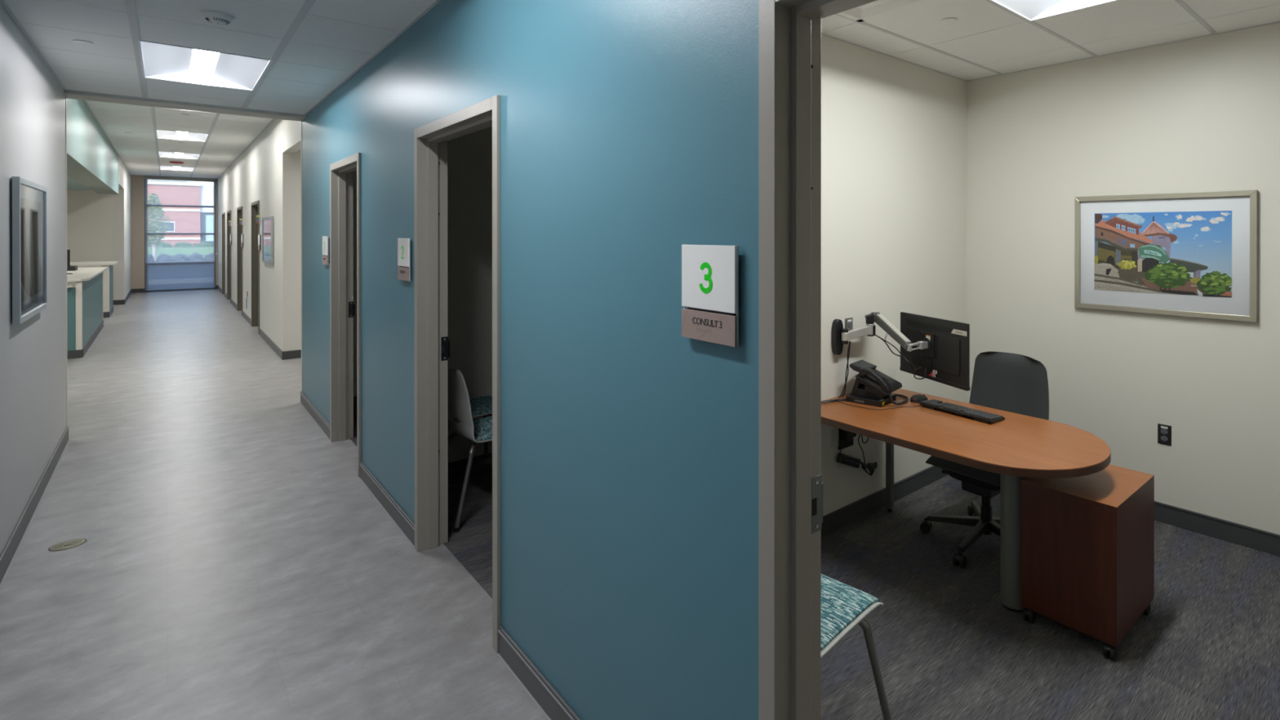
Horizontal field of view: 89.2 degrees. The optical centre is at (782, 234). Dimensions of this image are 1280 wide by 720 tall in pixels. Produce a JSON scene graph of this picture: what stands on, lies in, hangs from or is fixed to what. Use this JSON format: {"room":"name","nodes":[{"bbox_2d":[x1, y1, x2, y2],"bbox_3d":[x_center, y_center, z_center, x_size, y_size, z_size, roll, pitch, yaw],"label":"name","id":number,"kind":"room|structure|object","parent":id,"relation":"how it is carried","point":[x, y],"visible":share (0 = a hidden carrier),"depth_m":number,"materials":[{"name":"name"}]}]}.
{"room":"medical clinic corridor","nodes":[
{"label":"medical clinic corridor","id":0,"kind":"room"},
{"bbox_2d":[0,2,66,555],"bbox_3d":[-2.060,0.146,1.191,0.150,3.000,10.580,0,0,-44],"label":"wall","id":1,"kind":"structure","parent":0,"point":[33,353],"depth_m":3.61,"materials":[{"name":"beige paint"}]},
{"bbox_2d":[11,176,47,324],"bbox_3d":[-4.281,0.082,3.606,0.032,0.759,1.040,0,0,-44],"label":"framed picture","id":2,"kind":"object","parent":1,"relation":"attached to","point":[28,198],"visible":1,"depth_m":3.48,"materials":[{"name":"silver metal"}]},
{"bbox_2d":[0,426,71,591],"bbox_3d":[-2.003,1.592,1.250,0.010,0.108,10.578,0,0,-44],"label":"baseboard","id":3,"kind":"structure","parent":1,"relation":"attached to","point":[11,546],"depth_m":3.61,"materials":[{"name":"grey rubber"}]},
{"bbox_2d":[65,96,67,427],"bbox_3d":[-5.691,0.217,5.007,0.043,2.621,0.053,0,0,-44],"label":"guard","id":4,"kind":"object","parent":1,"relation":"attached to","point":[65,96],"visible":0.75,"depth_m":5.01,"materials":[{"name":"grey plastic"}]},
{"bbox_2d":[66,176,91,190],"bbox_3d":[-11.099,-0.898,7.757,3.100,0.050,11.200,0,0,-44],"label":"ceiling","id":5,"kind":"structure","parent":0,"point":[72,184],"depth_m":11.46,"materials":[{"name":"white paint"}]},
{"bbox_2d":[66,190,114,300],"bbox_3d":[-16.459,-0.055,13.371,3.239,3.334,0.120,0,0,-44],"label":"wall","id":6,"kind":"structure","parent":0,"point":[90,214],"depth_m":14.20,"materials":[{"name":"beige paint"}]},
{"bbox_2d":[113,288,131,305],"bbox_3d":[-17.710,1.554,14.781,3.405,0.108,3.900,0,0,-44],"label":"baseboard","id":7,"kind":"structure","parent":6,"relation":"attached to","point":[119,301],"depth_m":14.55,"materials":[{"name":"grey rubber"}]},
{"bbox_2d":[114,155,131,300],"bbox_3d":[-15.827,-0.059,15.157,0.155,3.334,6.000,0,0,-44],"label":"wall","id":8,"kind":"structure","parent":0,"point":[122,286],"depth_m":14.54,"materials":[{"name":"white paint"}]},
{"bbox_2d":[130,174,217,288],"bbox_3d":[-17.304,-0.200,18.044,2.061,3.600,0.200,0,0,-44],"label":"wall","id":9,"kind":"structure","parent":0,"point":[137,182],"depth_m":17.46,"materials":[{"name":"beige paint"}]},
{"bbox_2d":[131,284,217,293],"bbox_3d":[-17.224,1.547,17.980,1.774,0.108,0.010,0,0,-44],"label":"baseboard","id":10,"kind":"structure","parent":9,"relation":"attached to","point":[140,290],"depth_m":17.47,"materials":[{"name":"grey rubber"}]},
{"bbox_2d":[144,178,216,292],"bbox_3d":[-17.194,-0.040,18.110,1.474,3.280,0.100,0,0,-44],"label":"window","id":11,"kind":"structure","parent":9,"relation":"in","point":[144,179],"depth_m":17.57,"materials":[{"name":"grey"}]},
{"bbox_2d":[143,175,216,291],"bbox_3d":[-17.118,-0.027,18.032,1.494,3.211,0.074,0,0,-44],"label":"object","id":12,"kind":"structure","parent":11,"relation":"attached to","point":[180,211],"depth_m":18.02,"materials":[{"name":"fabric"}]},
{"bbox_2d":[84,100,274,178],"bbox_3d":[-11.229,-1.628,11.813,1.793,0.025,17.202,0,0,-44],"label":"ceiling","id":13,"kind":"structure","parent":0,"point":[229,135],"depth_m":10.47,"materials":[{"name":"tile"}]},
{"bbox_2d":[66,98,118,194],"bbox_3d":[-9.883,-1.262,8.937,0.290,0.894,11.200,0,0,-44],"label":"bulkhead","id":14,"kind":"object","parent":13,"relation":"attached to","point":[92,161],"visible":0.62,"depth_m":8.39,"materials":[{"name":"teal paint"}]},
{"bbox_2d":[168,161,183,164],"bbox_3d":[-13.568,-1.593,14.183,0.250,0.060,0.250,0,0,-44],"label":"exit sign","id":15,"kind":"object","parent":13,"relation":"attached to","point":[175,162],"visible":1,"depth_m":14.13,"materials":[{"name":"red plastic"}]},
{"bbox_2d":[160,165,195,171],"bbox_3d":[-14.937,-1.679,15.627,0.610,0.105,1.220,0,0,-44],"label":"ceiling light","id":16,"kind":"object","parent":13,"relation":"attached to","point":[162,167],"visible":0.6,"depth_m":15.96,"materials":[{"name":"white plastic"}]},
{"bbox_2d":[158,151,199,159],"bbox_3d":[-12.386,-1.671,13.002,0.610,0.105,1.220,0,0,-44],"label":"ceiling light","id":17,"kind":"object","parent":13,"relation":"attached to","point":[164,154],"visible":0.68,"depth_m":13.30,"materials":[{"name":"white plastic"}]},
{"bbox_2d":[155,129,208,142],"bbox_3d":[-9.835,-1.664,10.378,0.610,0.105,1.220,0,0,-44],"label":"ceiling light","id":18,"kind":"object","parent":13,"relation":"attached to","point":[161,134],"visible":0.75,"depth_m":10.62,"materials":[{"name":"white plastic"}]},
{"bbox_2d":[63,89,305,121],"bbox_3d":[-5.139,-1.400,5.548,1.813,0.599,0.275,0,0,-44],"label":"soffit","id":19,"kind":"structure","parent":0,"point":[69,94],"depth_m":5.45,"materials":[{"name":"grey paint"}]},
{"bbox_2d":[0,0,441,115],"bbox_3d":[-1.409,-1.125,1.712,1.515,0.025,10.427,0,0,-44],"label":"ceiling","id":20,"kind":"structure","parent":0,"point":[313,46],"depth_m":3.63,"materials":[{"name":"tile"}]},
{"bbox_2d":[73,40,93,44],"bbox_3d":[-4.066,-1.117,3.683,0.080,0.004,0.080,0,0,-44],"label":"sprinkler","id":21,"kind":"object","parent":20,"relation":"attached to","point":[75,41],"visible":1,"depth_m":3.67,"materials":[{"name":"metal"}]},
{"bbox_2d":[137,40,272,90],"bbox_3d":[-3.922,-1.172,4.298,0.610,0.105,1.220,0,0,-44],"label":"ceiling light","id":22,"kind":"object","parent":20,"relation":"attached to","point":[162,61],"visible":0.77,"depth_m":4.38,"materials":[{"name":"white plastic"}]},
{"bbox_2d":[199,9,235,24],"bbox_3d":[-2.876,-1.097,3.226,0.140,0.044,0.140,0,0,-44],"label":"smoke detector","id":23,"kind":"object","parent":20,"relation":"attached to","point":[213,16],"visible":1,"depth_m":3.19,"materials":[{"name":"plastic"}]},
{"bbox_2d":[217,119,301,351],"bbox_3d":[-10.514,-0.051,12.509,0.200,3.334,17.205,0,0,-44],"label":"wall","id":24,"kind":"structure","parent":0,"point":[264,172],"depth_m":9.27,"materials":[{"name":"white paint"}]},
{"bbox_2d":[222,212,225,293],"bbox_3d":[-14.710,0.516,16.767,0.147,2.176,1.050,0,0,-44],"label":"door","id":25,"kind":"structure","parent":24,"relation":"in","point":[224,213],"depth_m":17.06,"materials":[{"name":"brown wood"}]},
{"bbox_2d":[226,210,231,303],"bbox_3d":[-13.264,0.521,15.279,0.147,2.176,1.200,0,0,-44],"label":"door","id":26,"kind":"structure","parent":24,"relation":"in","point":[228,213],"depth_m":15.63,"materials":[{"name":"brown wood"}]},
{"bbox_2d":[236,206,242,315],"bbox_3d":[-11.093,0.527,13.046,0.147,2.176,1.170,0,0,-44],"label":"door","id":27,"kind":"structure","parent":24,"relation":"in","point":[239,210],"depth_m":13.40,"materials":[{"name":"brown wood"}]},
{"bbox_2d":[239,217,243,225],"bbox_3d":[-10.689,-0.251,12.508,0.052,0.135,0.090,0,0,-44],"label":"flags","id":28,"kind":"object","parent":24,"relation":"attached to","point":[241,220],"visible":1,"depth_m":12.49,"materials":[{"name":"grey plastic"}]},
{"bbox_2d":[241,234,243,247],"bbox_3d":[-10.658,0.121,12.498,0.022,0.250,0.200,0,0,-44],"label":"room sign","id":29,"kind":"object","parent":24,"relation":"attached to","point":[242,234],"visible":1,"depth_m":12.43,"materials":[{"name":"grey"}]},
{"bbox_2d":[217,285,283,359],"bbox_3d":[-11.539,1.560,13.416,0.010,0.108,14.480,0,0,-44],"label":"baseboard","id":30,"kind":"structure","parent":24,"relation":"attached to","point":[277,349],"depth_m":9.74,"materials":[{"name":"grey rubber"}]},
{"bbox_2d":[251,200,259,333],"bbox_3d":[-8.883,0.533,10.773,0.147,2.176,1.230,0,0,-44],"label":"door","id":31,"kind":"structure","parent":24,"relation":"in","point":[255,205],"depth_m":11.15,"materials":[{"name":"brown wood"}]},
{"bbox_2d":[256,214,260,223],"bbox_3d":[-8.445,-0.245,10.199,0.052,0.135,0.090,0,0,-44],"label":"flags","id":32,"kind":"object","parent":24,"relation":"attached to","point":[258,217],"visible":1,"depth_m":10.18,"materials":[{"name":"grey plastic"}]},
{"bbox_2d":[257,234,261,250],"bbox_3d":[-8.413,0.128,10.189,0.022,0.250,0.200,0,0,-44],"label":"room sign","id":33,"kind":"object","parent":24,"relation":"attached to","point":[259,235],"visible":1,"depth_m":10.12,"materials":[{"name":"grey"}]},
{"bbox_2d":[262,216,273,264],"bbox_3d":[-7.573,0.082,9.318,0.032,0.675,1.170,0,0,-44],"label":"framed picture","id":34,"kind":"object","parent":24,"relation":"attached to","point":[267,222],"visible":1,"depth_m":9.20,"materials":[{"name":"silver metal"}]},
{"bbox_2d":[294,149,301,350],"bbox_3d":[-5.369,-0.041,9.397,2.999,3.334,0.120,0,0,-44],"label":"wall","id":35,"kind":"structure","parent":0,"point":[298,154],"depth_m":8.34,"materials":[{"name":"white paint"}]},
{"bbox_2d":[282,349,301,359],"bbox_3d":[-5.407,1.572,9.274,3.029,0.108,0.010,0,0,-44],"label":"baseboard","id":36,"kind":"structure","parent":35,"relation":"attached to","point":[291,354],"depth_m":8.28,"materials":[{"name":"grey rubber"}]},
{"bbox_2d":[353,170,356,396],"bbox_3d":[-3.437,-0.036,7.307,3.142,3.334,0.120,0,0,-44],"label":"wall","id":37,"kind":"structure","parent":0,"point":[355,171],"depth_m":6.38,"materials":[{"name":"beige paint"}]},
{"bbox_2d":[447,126,492,462],"bbox_3d":[-1.629,0.137,5.362,3.022,3.000,0.120,0,0,-44],"label":"wall","id":38,"kind":"structure","parent":0,"point":[469,156],"depth_m":4.64,"materials":[{"name":"beige paint"}]},
{"bbox_2d":[301,0,759,719],"bbox_3d":[-0.920,0.144,2.380,0.117,3.000,10.695,0,0,-44],"label":"wall","id":39,"kind":"structure","parent":0,"point":[629,129],"depth_m":1.91,"materials":[{"name":"teal paint"}]},
{"bbox_2d":[301,121,302,391],"bbox_3d":[-4.660,0.215,6.170,0.043,2.621,0.053,0,0,-44],"label":"guard","id":40,"kind":"object","parent":39,"relation":"attached to","point":[301,122],"visible":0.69,"depth_m":6.14,"materials":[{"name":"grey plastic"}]},
{"bbox_2d":[322,235,329,265],"bbox_3d":[-3.724,0.130,5.167,0.020,0.230,0.208,0,0,-44],"label":"room sign","id":41,"kind":"object","parent":39,"relation":"attached to","point":[326,241],"visible":1,"depth_m":5.11,"materials":[{"name":"white plastic"}]},
{"bbox_2d":[329,152,361,477],"bbox_3d":[-3.164,0.543,4.697,0.158,2.190,1.047,0,0,-44],"label":"door frame","id":42,"kind":"structure","parent":39,"relation":"in","point":[342,308],"depth_m":5.01,"materials":[{"name":"grey metal"}]},
{"bbox_2d":[397,238,411,281],"bbox_3d":[-2.062,0.135,3.457,0.020,0.230,0.208,0,0,-44],"label":"room sign","id":43,"kind":"object","parent":39,"relation":"attached to","point":[404,245],"visible":1,"depth_m":3.42,"materials":[{"name":"white plastic"}]},
{"bbox_2d":[299,391,581,719],"bbox_3d":[-0.964,1.590,2.338,0.010,0.108,10.690,0,0,-44],"label":"baseboard","id":44,"kind":"structure","parent":39,"relation":"attached to","point":[532,684],"depth_m":2.39,"materials":[{"name":"grey rubber"}]},
{"bbox_2d":[413,94,501,653],"bbox_3d":[-1.464,0.547,2.948,0.158,2.190,1.156,0,0,-44],"label":"door frame","id":45,"kind":"structure","parent":39,"relation":"in","point":[432,344],"depth_m":3.29,"materials":[{"name":"grey metal"}]},
{"bbox_2d":[681,244,738,346],"bbox_3d":[-0.173,0.140,1.514,0.020,0.230,0.208,0,0,-44],"label":"room sign","id":46,"kind":"object","parent":39,"relation":"attached to","point":[709,273],"visible":1,"depth_m":1.50,"materials":[{"name":"white plastic"}]},
{"bbox_2d":[758,0,877,719],"bbox_3d":[0.412,0.553,1.019,0.158,2.190,1.169,0,0,-44],"label":"door frame","id":47,"kind":"structure","parent":39,"relation":"in","point":[790,516],"depth_m":1.37,"materials":[{"name":"grey metal"}]},
{"bbox_2d":[0,288,1279,719],"bbox_3d":[-7.528,1.679,7.818,8.500,0.100,28.100,0,0,-44],"label":"floor","id":48,"kind":"structure","parent":0,"point":[236,561],"depth_m":2.88,"materials":[{"name":"grey laminate"}]},
{"bbox_2d":[48,538,86,551],"bbox_3d":[-3.776,1.638,3.346,0.136,0.004,0.136,0,0,-44],"label":"floor outlet cover","id":49,"kind":"object","parent":48,"relation":"on","point":[71,544],"depth_m":3.34,"materials":[{"name":"beige metal"}]},
{"bbox_2d":[66,266,108,359],"bbox_3d":[-11.586,1.102,8.760,2.915,1.045,4.110,0,0,-44],"label":"reception desk","id":50,"kind":"object","parent":48,"relation":"on","point":[85,307],"visible":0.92,"depth_m":8.68,"materials":[{"name":"teal laminate"}]},
{"bbox_2d":[66,249,72,274],"bbox_3d":[-10.527,0.399,9.223,0.440,0.360,0.180,0,0,17],"label":"monitor","id":51,"kind":"object","parent":50,"relation":"on","point":[68,251],"visible":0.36,"depth_m":9.16,"materials":[{"name":"black plastic"}]},
{"bbox_2d":[66,265,77,271],"bbox_3d":[-11.470,0.538,10.049,0.360,0.078,0.360,0,0,-44],"label":"printer","id":52,"kind":"object","parent":50,"relation":"on","point":[73,268],"visible":0.34,"depth_m":10.03,"materials":[{"name":"black plastic"}]},
{"bbox_2d":[66,266,108,281],"bbox_3d":[-11.187,0.595,9.209,1.715,0.033,4.020,0,0,-44],"label":"countertop","id":53,"kind":"structure","parent":50,"relation":"on","point":[86,273],"depth_m":9.48,"materials":[{"name":"white laminate"}]},
{"bbox_2d":[70,261,119,317],"bbox_3d":[-14.182,1.090,12.303,1.733,1.050,1.550,0,0,-44],"label":"reception desk","id":54,"kind":"object","parent":48,"relation":"on","point":[108,275],"visible":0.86,"depth_m":12.33,"materials":[{"name":"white laminate"}]},
{"bbox_2d":[70,261,119,266],"bbox_3d":[-14.181,0.584,12.302,1.733,0.038,1.550,0,0,-44],"label":"countertop","id":55,"kind":"structure","parent":54,"relation":"on","point":[86,263],"depth_m":12.42,"materials":[{"name":"white laminate"}]},
{"bbox_2d":[448,368,492,533],"bbox_3d":[-1.804,1.206,3.870,0.543,0.869,0.577,0,0,-44],"label":"chair","id":56,"kind":"object","parent":48,"relation":"on","point":[480,430],"visible":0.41,"depth_m":3.63,"materials":[{"name":"grey plastic"}]},
{"bbox_2d":[473,416,492,440],"bbox_3d":[-1.754,1.186,3.919,0.404,0.039,0.426,0,0,-44],"label":"seat cushion","id":57,"kind":"object","parent":56,"relation":"on","point":[483,426],"depth_m":3.82,"materials":[{"name":"teal fabric"}]},
{"bbox_2d":[448,395,492,457],"bbox_3d":[-2.159,1.205,4.279,0.543,0.869,0.577,0,0,-44],"label":"chair","id":58,"kind":"object","parent":48,"relation":"on","point":[480,406],"visible":0.17,"depth_m":4.33,"materials":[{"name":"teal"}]},
{"bbox_2d":[449,395,492,419],"bbox_3d":[-2.109,1.185,4.327,0.404,0.039,0.426,0,0,-44],"label":"seat cushion","id":59,"kind":"object","parent":58,"relation":"on","point":[480,406],"depth_m":4.31,"materials":[{"name":"teal fabric"}]},
{"bbox_2d":[820,573,891,719],"bbox_3d":[-0.015,1.211,1.993,0.577,0.869,0.543,0,0,40],"label":"chair","id":60,"kind":"object","parent":48,"relation":"on","point":[844,606],"visible":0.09,"depth_m":2.01,"materials":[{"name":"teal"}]},
{"bbox_2d":[820,573,880,650],"bbox_3d":[0.030,1.191,2.047,0.426,0.039,0.404,0,0,40],"label":"seat cushion","id":61,"kind":"object","parent":60,"relation":"on","point":[843,606],"depth_m":1.99,"materials":[{"name":"teal fabric"}]},
{"bbox_2d":[821,388,1111,612],"bbox_3d":[0.816,1.273,3.049,0.763,0.740,1.395,0,0,-44],"label":"desk","id":62,"kind":"object","parent":48,"relation":"on","point":[1018,446],"visible":0.81,"depth_m":2.79,"materials":[{"name":"brown wood"}]},
{"bbox_2d":[821,398,846,403],"bbox_3d":[0.277,0.894,3.404,0.211,0.014,0.045,0,0,-25],"label":"cords","id":63,"kind":"object","parent":62,"relation":"on","point":[842,399],"visible":0.8,"depth_m":3.40,"materials":[{"name":"black plastic"}]},
{"bbox_2d":[835,434,877,475],"bbox_3d":[0.433,1.252,3.599,0.334,0.299,0.050,0,0,-44],"label":"power adapter","id":64,"kind":"object","parent":62,"relation":"hanging from","point":[842,458],"visible":0.96,"depth_m":3.57,"materials":[{"name":"black plastic"}]},
{"bbox_2d":[831,399,920,409],"bbox_3d":[0.493,0.898,3.331,0.507,0.008,0.153,0,0,13],"label":"cord","id":65,"kind":"object","parent":62,"relation":"on","point":[831,399],"visible":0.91,"depth_m":3.30,"materials":[{"name":"black plastic"}]},
{"bbox_2d":[845,360,908,407],"bbox_3d":[0.529,0.805,3.451,0.292,0.194,0.259,0,0,34],"label":"desk phone","id":66,"kind":"object","parent":62,"relation":"on","point":[872,387],"visible":1,"depth_m":3.38,"materials":[{"name":"black plastic"}]},
{"bbox_2d":[910,394,928,402],"bbox_3d":[0.741,0.885,3.436,0.110,0.034,0.064,0,0,-32],"label":"computer mouse","id":67,"kind":"object","parent":62,"relation":"on","point":[917,397],"visible":0.97,"depth_m":3.41,"materials":[{"name":"black plastic"}]},
{"bbox_2d":[919,399,1004,423],"bbox_3d":[0.901,0.890,3.204,0.127,0.026,0.420,0,0,-40],"label":"keyboard","id":68,"kind":"object","parent":62,"relation":"on","point":[979,415],"visible":1,"depth_m":3.16,"materials":[{"name":"black plastic"}]},
{"bbox_2d":[920,351,1048,568],"bbox_3d":[1.098,1.157,3.372,0.703,0.970,0.666,0,0,-42],"label":"office chair","id":69,"kind":"object","parent":48,"relation":"on","point":[1015,383],"visible":0.59,"depth_m":3.45,"materials":[{"name":"black plastic"}]},
{"bbox_2d":[1021,464,1154,660],"bbox_3d":[1.326,1.344,2.733,0.507,0.599,0.379,0,0,-44],"label":"pedestal","id":70,"kind":"object","parent":48,"relation":"on","point":[1087,541],"visible":0.98,"depth_m":2.57,"materials":[{"name":"brown wood"}]},
{"bbox_2d":[821,34,966,515],"bbox_3d":[0.186,0.142,3.495,3.022,3.000,0.120,0,0,-44],"label":"wall","id":71,"kind":"structure","parent":0,"point":[894,131],"depth_m":3.82,"materials":[{"name":"beige paint"}]},
{"bbox_2d":[831,427,838,449],"bbox_3d":[0.296,1.132,3.514,0.070,0.110,0.010,0,0,-44],"label":"wall outlet","id":72,"kind":"object","parent":71,"relation":"attached to","point":[834,433],"visible":0.92,"depth_m":3.51,"materials":[{"name":"grey plastic"}]},
{"bbox_2d":[833,439,838,444],"bbox_3d":[0.297,1.151,3.512,0.035,0.029,0.004,0,0,-44],"label":"receptacle","id":73,"kind":"object","parent":72,"relation":"attached to","point":[835,441],"depth_m":3.51,"materials":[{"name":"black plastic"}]},
{"bbox_2d":[837,428,856,449],"bbox_3d":[0.372,1.134,3.557,0.124,0.135,0.055,0,0,-44],"label":"outlet box","id":74,"kind":"object","parent":71,"relation":"attached to","point":[843,435],"visible":0.56,"depth_m":3.53,"materials":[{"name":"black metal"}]},
{"bbox_2d":[844,317,853,330],"bbox_3d":[0.381,0.532,3.595,0.070,0.114,0.010,0,0,-44],"label":"wall outlet","id":75,"kind":"object","parent":71,"relation":"attached to","point":[848,322],"visible":0.62,"depth_m":3.59,"materials":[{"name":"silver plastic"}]},
{"bbox_2d":[831,311,933,398],"bbox_3d":[0.551,0.673,3.418,0.301,0.461,0.501,0,0,-44],"label":"monitor arm","id":76,"kind":"object","parent":71,"relation":"attached to","point":[841,335],"depth_m":3.48,"materials":[{"name":"silver metal"}]},
{"bbox_2d":[899,311,969,391],"bbox_3d":[0.789,0.602,3.337,0.028,0.329,0.533,0,0,-27],"label":"monitor","id":77,"kind":"object","parent":76,"relation":"attached to","point":[949,366],"visible":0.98,"depth_m":3.26,"materials":[{"name":"black plastic"}]},
{"bbox_2d":[906,320,953,333],"bbox_3d":[0.784,0.487,3.337,0.001,0.023,0.414,0,0,-27],"label":"vent grille","id":78,"kind":"object","parent":77,"relation":"attached to","point":[906,320],"depth_m":3.35,"materials":[{"name":"black plastic"}]},
{"bbox_2d":[821,465,1279,537],"bbox_3d":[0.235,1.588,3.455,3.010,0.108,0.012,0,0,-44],"label":"baseboard","id":79,"kind":"structure","parent":71,"relation":"attached to","point":[847,516],"depth_m":3.75,"materials":[{"name":"grey rubber"}]},
{"bbox_2d":[821,0,1279,81],"bbox_3d":[1.349,-1.093,2.296,3.024,0.025,3.218,0,0,-44],"label":"ceiling","id":80,"kind":"structure","parent":0,"point":[987,39],"depth_m":3.37,"materials":[{"name":"tile"}]},
{"bbox_2d":[837,0,932,22],"bbox_3d":[0.389,-1.134,2.805,0.608,0.103,0.608,0,0,-44],"label":"ceiling vent","id":81,"kind":"object","parent":80,"relation":"in","point":[877,8],"visible":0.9,"depth_m":3.07,"materials":[{"name":"metal"}]},
{"bbox_2d":[941,17,957,23],"bbox_3d":[0.846,-1.082,3.212,0.080,0.004,0.080,0,0,-44],"label":"sprinkler","id":82,"kind":"object","parent":80,"relation":"attached to","point":[949,20],"visible":1,"depth_m":3.20,"materials":[{"name":"metal"}]},
{"bbox_2d":[988,0,1116,22],"bbox_3d":[1.033,-1.134,2.580,1.220,0.105,0.610,0,0,-44],"label":"ceiling light","id":83,"kind":"object","parent":80,"relation":"attached to","point":[1029,11],"visible":1,"depth_m":3.08,"materials":[{"name":"white plastic"}]},
{"bbox_2d":[966,22,1279,534],"bbox_3d":[0.633,0.138,5.288,0.120,3.000,8.700,0,0,-44],"label":"wall","id":84,"kind":"structure","parent":0,"point":[1200,114],"depth_m":3.71,"materials":[{"name":"beige paint"}]},
{"bbox_2d":[1157,423,1171,445],"bbox_3d":[2.177,1.142,3.609,0.010,0.114,0.070,0,0,-44],"label":"wall outlet","id":85,"kind":"object","parent":84,"relation":"attached to","point":[1164,432],"visible":1,"depth_m":3.61,"materials":[{"name":"black plastic"}]},
{"bbox_2d":[1160,428,1167,434],"bbox_3d":[2.175,1.123,3.607,0.004,0.029,0.035,0,0,-44],"label":"receptacle","id":86,"kind":"object","parent":85,"relation":"attached to","point":[1163,431],"depth_m":3.61,"materials":[{"name":"black plastic"}]},
{"bbox_2d":[1160,435,1167,440],"bbox_3d":[2.175,1.162,3.607,0.004,0.029,0.035,0,0,-44],"label":"receptacle","id":87,"kind":"object","parent":85,"relation":"attached to","point":[1162,437],"depth_m":3.61,"materials":[{"name":"black plastic"}]},
{"bbox_2d":[1074,189,1257,322],"bbox_3d":[2.147,0.111,3.620,0.026,0.688,0.919,0,0,-44],"label":"framed picture","id":88,"kind":"object","parent":84,"relation":"attached to","point":[1195,254],"visible":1,"depth_m":3.58,"materials":[{"name":"beige"}]},
{"bbox_2d":[1093,210,1231,297],"bbox_3d":[2.149,0.105,3.621,0.005,0.466,0.698,0,0,-44],"label":"print","id":89,"kind":"object","parent":88,"relation":"attached to","point":[1162,254],"depth_m":3.60,"materials":[{"name":"paper"}]},
{"bbox_2d":[1153,501,1279,556],"bbox_3d":[2.431,1.589,3.347,0.012,0.108,3.204,0,0,-44],"label":"baseboard","id":90,"kind":"structure","parent":84,"relation":"attached to","point":[1268,544],"depth_m":3.42,"materials":[{"name":"grey rubber"}]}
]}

